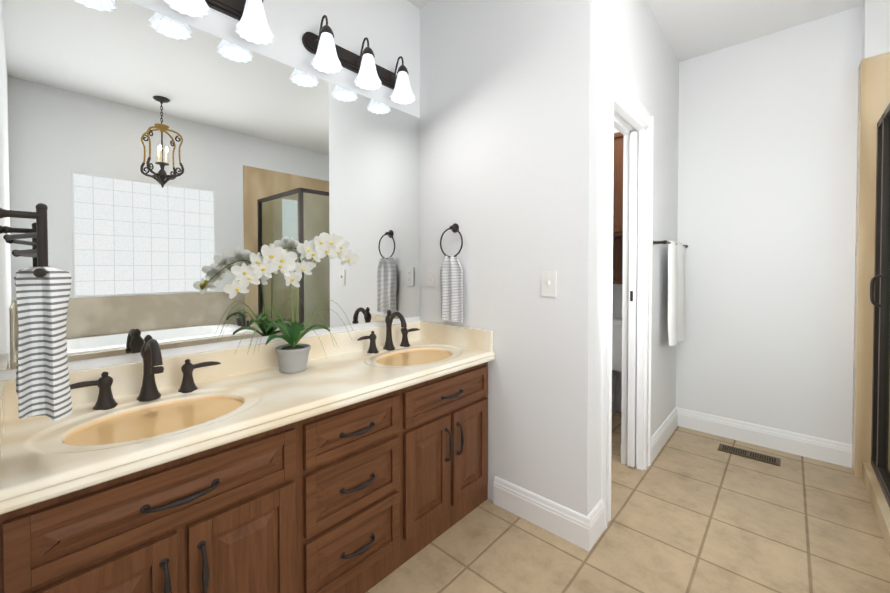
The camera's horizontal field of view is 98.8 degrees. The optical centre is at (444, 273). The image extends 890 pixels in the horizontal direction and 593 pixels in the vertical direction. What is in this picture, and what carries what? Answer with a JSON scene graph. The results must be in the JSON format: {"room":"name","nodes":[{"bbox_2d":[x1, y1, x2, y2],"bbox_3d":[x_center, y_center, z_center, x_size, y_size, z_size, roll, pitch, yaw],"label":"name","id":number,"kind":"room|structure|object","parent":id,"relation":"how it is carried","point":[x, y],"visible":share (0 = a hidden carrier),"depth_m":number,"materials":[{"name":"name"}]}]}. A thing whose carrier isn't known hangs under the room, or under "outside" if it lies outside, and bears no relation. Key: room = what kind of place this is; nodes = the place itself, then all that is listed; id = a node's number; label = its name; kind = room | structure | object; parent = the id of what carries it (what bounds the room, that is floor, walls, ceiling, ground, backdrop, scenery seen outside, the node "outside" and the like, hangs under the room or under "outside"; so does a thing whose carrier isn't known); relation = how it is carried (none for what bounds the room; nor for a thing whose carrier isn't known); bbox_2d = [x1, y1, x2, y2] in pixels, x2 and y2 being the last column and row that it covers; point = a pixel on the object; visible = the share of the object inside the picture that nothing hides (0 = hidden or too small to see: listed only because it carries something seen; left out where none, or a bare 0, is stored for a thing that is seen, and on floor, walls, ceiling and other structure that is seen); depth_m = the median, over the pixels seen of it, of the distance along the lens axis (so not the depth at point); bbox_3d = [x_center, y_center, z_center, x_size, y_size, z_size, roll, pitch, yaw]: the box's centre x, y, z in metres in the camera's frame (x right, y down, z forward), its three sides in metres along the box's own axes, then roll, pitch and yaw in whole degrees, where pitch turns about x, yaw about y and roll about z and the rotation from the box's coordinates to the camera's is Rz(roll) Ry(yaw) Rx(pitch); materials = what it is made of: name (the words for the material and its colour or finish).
{"room":"bathroom","nodes":[
{"label":"bathroom","id":0,"kind":"room"},
{"bbox_2d":[0,382,7,465],"bbox_3d":[-1.050,0.362,0.889,0.512,0.110,0.021,1,1,42],"label":"backsplash","id":1,"kind":"structure","parent":0,"relation":"attached to","point":[3,393],"depth_m":0.97,"materials":[{"name":"beige stone"}]},
{"bbox_2d":[0,0,419,380],"bbox_3d":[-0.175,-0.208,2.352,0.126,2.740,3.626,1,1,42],"label":"vanity mirror","id":2,"kind":"object","parent":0,"point":[169,172],"depth_m":1.43,"materials":[{"name":"clear glass"}]},
{"bbox_2d":[163,0,273,44],"bbox_3d":[-0.900,-1.038,1.318,0.176,0.234,0.588,1,1,42],"label":"sconce","id":3,"kind":"object","parent":2,"relation":"attached to","point":[252,23],"visible":1,"depth_m":1.45,"materials":[{"name":"white glass"}]},
{"bbox_2d":[302,15,414,103],"bbox_3d":[-0.391,-1.046,1.883,0.176,0.234,0.588,1,1,42],"label":"sconce","id":4,"kind":"object","parent":2,"relation":"attached to","point":[331,56],"visible":1,"depth_m":1.85,"materials":[{"name":"white glass"}]},
{"bbox_2d":[420,0,600,515],"bbox_3d":[0.268,-0.202,1.997,1.021,2.740,0.120,1,1,42],"label":"wall","id":5,"kind":"structure","parent":0,"point":[509,136],"depth_m":1.82,"materials":[{"name":"white paint"}]},
{"bbox_2d":[427,267,435,286],"bbox_3d":[-0.082,0.019,2.229,0.072,0.116,0.008,1,1,42],"label":"outlet plate","id":6,"kind":"object","parent":5,"relation":"attached to","point":[431,276],"visible":1,"depth_m":2.22,"materials":[{"name":"white plastic"}]},
{"bbox_2d":[440,223,462,321],"bbox_3d":[0.039,-0.009,2.087,0.173,0.535,0.058,1,1,42],"label":"towel ring","id":7,"kind":"object","parent":5,"relation":"attached to","point":[451,276],"visible":0.98,"depth_m":2.06,"materials":[{"name":"white fabric"}]},
{"bbox_2d":[440,256,462,321],"bbox_3d":[0.033,0.081,2.082,0.173,0.355,0.040,1,1,42],"label":"towel","id":8,"kind":"object","parent":7,"relation":"hanging from","point":[451,272],"depth_m":2.06,"materials":[{"name":"white fabric"}]},
{"bbox_2d":[420,322,491,353],"bbox_3d":[0.048,0.342,2.105,0.512,0.110,0.021,1,1,42],"label":"backsplash","id":9,"kind":"structure","parent":5,"relation":"attached to","point":[468,338],"depth_m":2.07,"materials":[{"name":"beige stone"}]},
{"bbox_2d":[493,476,596,550],"bbox_3d":[0.432,1.104,1.778,0.489,0.136,0.016,1,1,42],"label":"baseboard","id":10,"kind":"structure","parent":5,"relation":"attached to","point":[574,527],"depth_m":1.74,"materials":[{"name":"white wood"}]},
{"bbox_2d":[541,271,556,296],"bbox_3d":[0.468,0.047,1.728,0.072,0.116,0.016,1,1,42],"label":"switch plate","id":11,"kind":"object","parent":5,"relation":"attached to","point":[548,283],"visible":1,"depth_m":1.73,"materials":[{"name":"white plastic"}]},
{"bbox_2d":[366,411,889,592],"bbox_3d":[0.999,1.204,1.315,3.290,0.050,3.626,1,1,42],"label":"floor","id":12,"kind":"structure","parent":0,"point":[693,511],"depth_m":1.68,"materials":[{"name":"tile"}]},
{"bbox_2d":[0,422,307,592],"bbox_3d":[-0.857,0.818,1.135,0.521,0.728,0.636,1,1,42],"label":"base cabinet","id":13,"kind":"object","parent":12,"relation":"on","point":[229,519],"depth_m":0.97,"materials":[{"name":"brown wood"}]},
{"bbox_2d":[0,342,494,517],"bbox_3d":[-0.505,0.431,1.501,0.545,0.031,1.660,1,1,42],"label":"countertop","id":14,"kind":"structure","parent":13,"relation":"on","point":[46,459],"depth_m":1.11,"materials":[{"name":"beige stone"}]},
{"bbox_2d":[0,322,419,421],"bbox_3d":[-0.699,0.349,1.675,0.021,0.110,1.660,1,1,42],"label":"backsplash","id":15,"kind":"structure","parent":14,"relation":"on","point":[91,386],"depth_m":1.40,"materials":[{"name":"beige stone"}]},
{"bbox_2d":[223,232,358,372],"bbox_3d":[-0.593,0.112,1.552,0.281,0.576,0.568,1,1,42],"label":"orchid plant","id":16,"kind":"object","parent":14,"relation":"on","point":[292,355],"visible":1,"depth_m":1.54,"materials":[{"name":"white plant"}]},
{"bbox_2d":[308,386,419,592],"bbox_3d":[-0.502,0.811,1.528,0.521,0.728,0.560,1,1,42],"label":"base cabinet","id":17,"kind":"object","parent":12,"relation":"on","point":[357,462],"depth_m":1.38,"materials":[{"name":"brown wood"}]},
{"bbox_2d":[420,362,487,550],"bbox_3d":[-0.159,0.805,1.908,0.521,0.728,0.601,1,1,42],"label":"base cabinet","id":18,"kind":"object","parent":12,"relation":"on","point":[454,408],"depth_m":1.74,"materials":[{"name":"brown wood"}]},
{"bbox_2d":[612,317,621,414],"bbox_3d":[1.123,0.762,2.975,0.450,0.782,0.729,1,1,42],"label":"toilet","id":19,"kind":"object","parent":12,"relation":"on","point":[616,344],"depth_m":3.00,"materials":[{"name":"white ceramic"}]},
{"bbox_2d":[718,443,780,465],"bbox_3d":[1.944,1.157,2.444,0.310,0.007,0.120,1,1,42],"label":"floor vent","id":20,"kind":"object","parent":12,"relation":"in","point":[750,455],"visible":1,"depth_m":2.43,"materials":[{"name":"brown metal"}]},
{"bbox_2d":[862,103,889,556],"bbox_3d":[2.323,0.179,1.314,1.073,2.000,1.318,1,1,42],"label":"shower enclosure","id":21,"kind":"object","parent":12,"relation":"on","point":[876,476],"visible":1,"depth_m":1.97,"materials":[{"name":"metal"}]},
{"bbox_2d":[408,0,863,61],"bbox_3d":[0.999,-1.585,1.270,3.290,0.050,3.626,1,1,42],"label":"ceiling","id":22,"kind":"structure","parent":0,"point":[690,29],"depth_m":2.36,"materials":[{"name":"white paint"}]},
{"bbox_2d":[597,0,678,502],"bbox_3d":[1.179,-0.207,2.333,0.120,2.740,1.600,1,1,42],"label":"wall","id":23,"kind":"structure","parent":0,"point":[638,58],"depth_m":2.40,"materials":[{"name":"white paint"}]},
{"bbox_2d":[601,67,653,529],"bbox_3d":[0.941,0.117,2.061,0.141,2.100,0.770,1,1,42],"label":"door frame","id":24,"kind":"structure","parent":23,"relation":"attached to","point":[623,101],"depth_m":2.24,"materials":[{"name":"white wood"}]},
{"bbox_2d":[627,132,636,466],"bbox_3d":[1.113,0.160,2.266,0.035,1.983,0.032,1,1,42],"label":"pocket door","id":25,"kind":"structure","parent":23,"relation":"in","point":[632,301],"depth_m":2.26,"materials":[{"name":"white wood"}]},
{"bbox_2d":[651,407,680,462],"bbox_3d":[1.495,1.091,2.603,0.016,0.136,0.754,1,1,42],"label":"baseboard","id":26,"kind":"structure","parent":23,"relation":"attached to","point":[660,437],"depth_m":2.60,"materials":[{"name":"white wood"}]},
{"bbox_2d":[653,240,687,345],"bbox_3d":[1.525,0.118,2.550,0.110,0.666,0.671,1,1,42],"label":"bar","id":27,"kind":"object","parent":23,"relation":"attached to","point":[676,292],"visible":1,"depth_m":2.42,"materials":[{"name":"white fabric"}]},
{"bbox_2d":[668,240,684,345],"bbox_3d":[1.550,0.121,2.548,0.069,0.660,0.460,1,1,42],"label":"towel","id":28,"kind":"object","parent":27,"relation":"hanging from","point":[676,250],"depth_m":2.43,"materials":[{"name":"white fabric"}]},
{"bbox_2d":[612,5,862,444],"bbox_3d":[2.174,-0.211,2.594,3.050,2.740,0.120,1,1,42],"label":"wall","id":29,"kind":"structure","parent":0,"point":[767,160],"depth_m":2.52,"materials":[{"name":"white paint"}]},
{"bbox_2d":[613,132,623,283],"bbox_3d":[1.278,-0.503,3.141,0.730,1.165,0.257,1,1,42],"label":"upper cabinet","id":30,"kind":"object","parent":29,"relation":"attached to","point":[618,212],"visible":0.04,"depth_m":2.94,"materials":[{"name":"brown wood"}]},
{"bbox_2d":[616,394,621,411],"bbox_3d":[1.341,1.080,3.274,0.871,0.136,0.016,1,1,42],"label":"baseboard","id":31,"kind":"structure","parent":29,"relation":"attached to","point":[618,397],"depth_m":3.17,"materials":[{"name":"white wood"}]},
{"bbox_2d":[681,408,851,467],"bbox_3d":[2.101,1.091,2.588,0.934,0.136,0.016,1,1,42],"label":"baseboard","id":32,"kind":"structure","parent":29,"relation":"attached to","point":[839,453],"depth_m":2.53,"materials":[{"name":"white wood"}]},
{"bbox_2d":[862,0,889,58],"bbox_3d":[2.819,-0.200,1.850,1.095,2.740,0.120,1,1,42],"label":"wall","id":33,"kind":"structure","parent":0,"point":[875,27],"depth_m":2.13,"materials":[{"name":"white paint"}]},
{"bbox_2d":[852,52,889,477],"bbox_3d":[2.759,-0.016,1.815,1.080,2.375,0.012,1,1,42],"label":"tiled wall","id":34,"kind":"structure","parent":33,"relation":"attached to","point":[873,87],"depth_m":2.14,"materials":[{"name":"tile"}]},
{"bbox_3d":[-0.175,-0.170,-0.009,3.050,2.740,0.120,1,1,42],"label":"wall","id":35,"kind":"structure","parent":0,"visible":0},
{"bbox_2d":[0,203,71,420],"bbox_3d":[-0.957,0.065,0.872,0.584,0.470,0.134,1,1,42],"label":"towel rail","id":36,"kind":"object","parent":35,"relation":"attached to","point":[43,288],"visible":1,"depth_m":0.78,"materials":[{"name":"white fabric"}]},
{"bbox_2d":[14,266,71,420],"bbox_3d":[-0.875,0.142,0.832,0.205,0.316,0.085,1,1,42],"label":"towel","id":37,"kind":"object","parent":36,"relation":"hanging from","point":[42,373],"depth_m":0.78,"materials":[{"name":"white fabric"}]}
]}

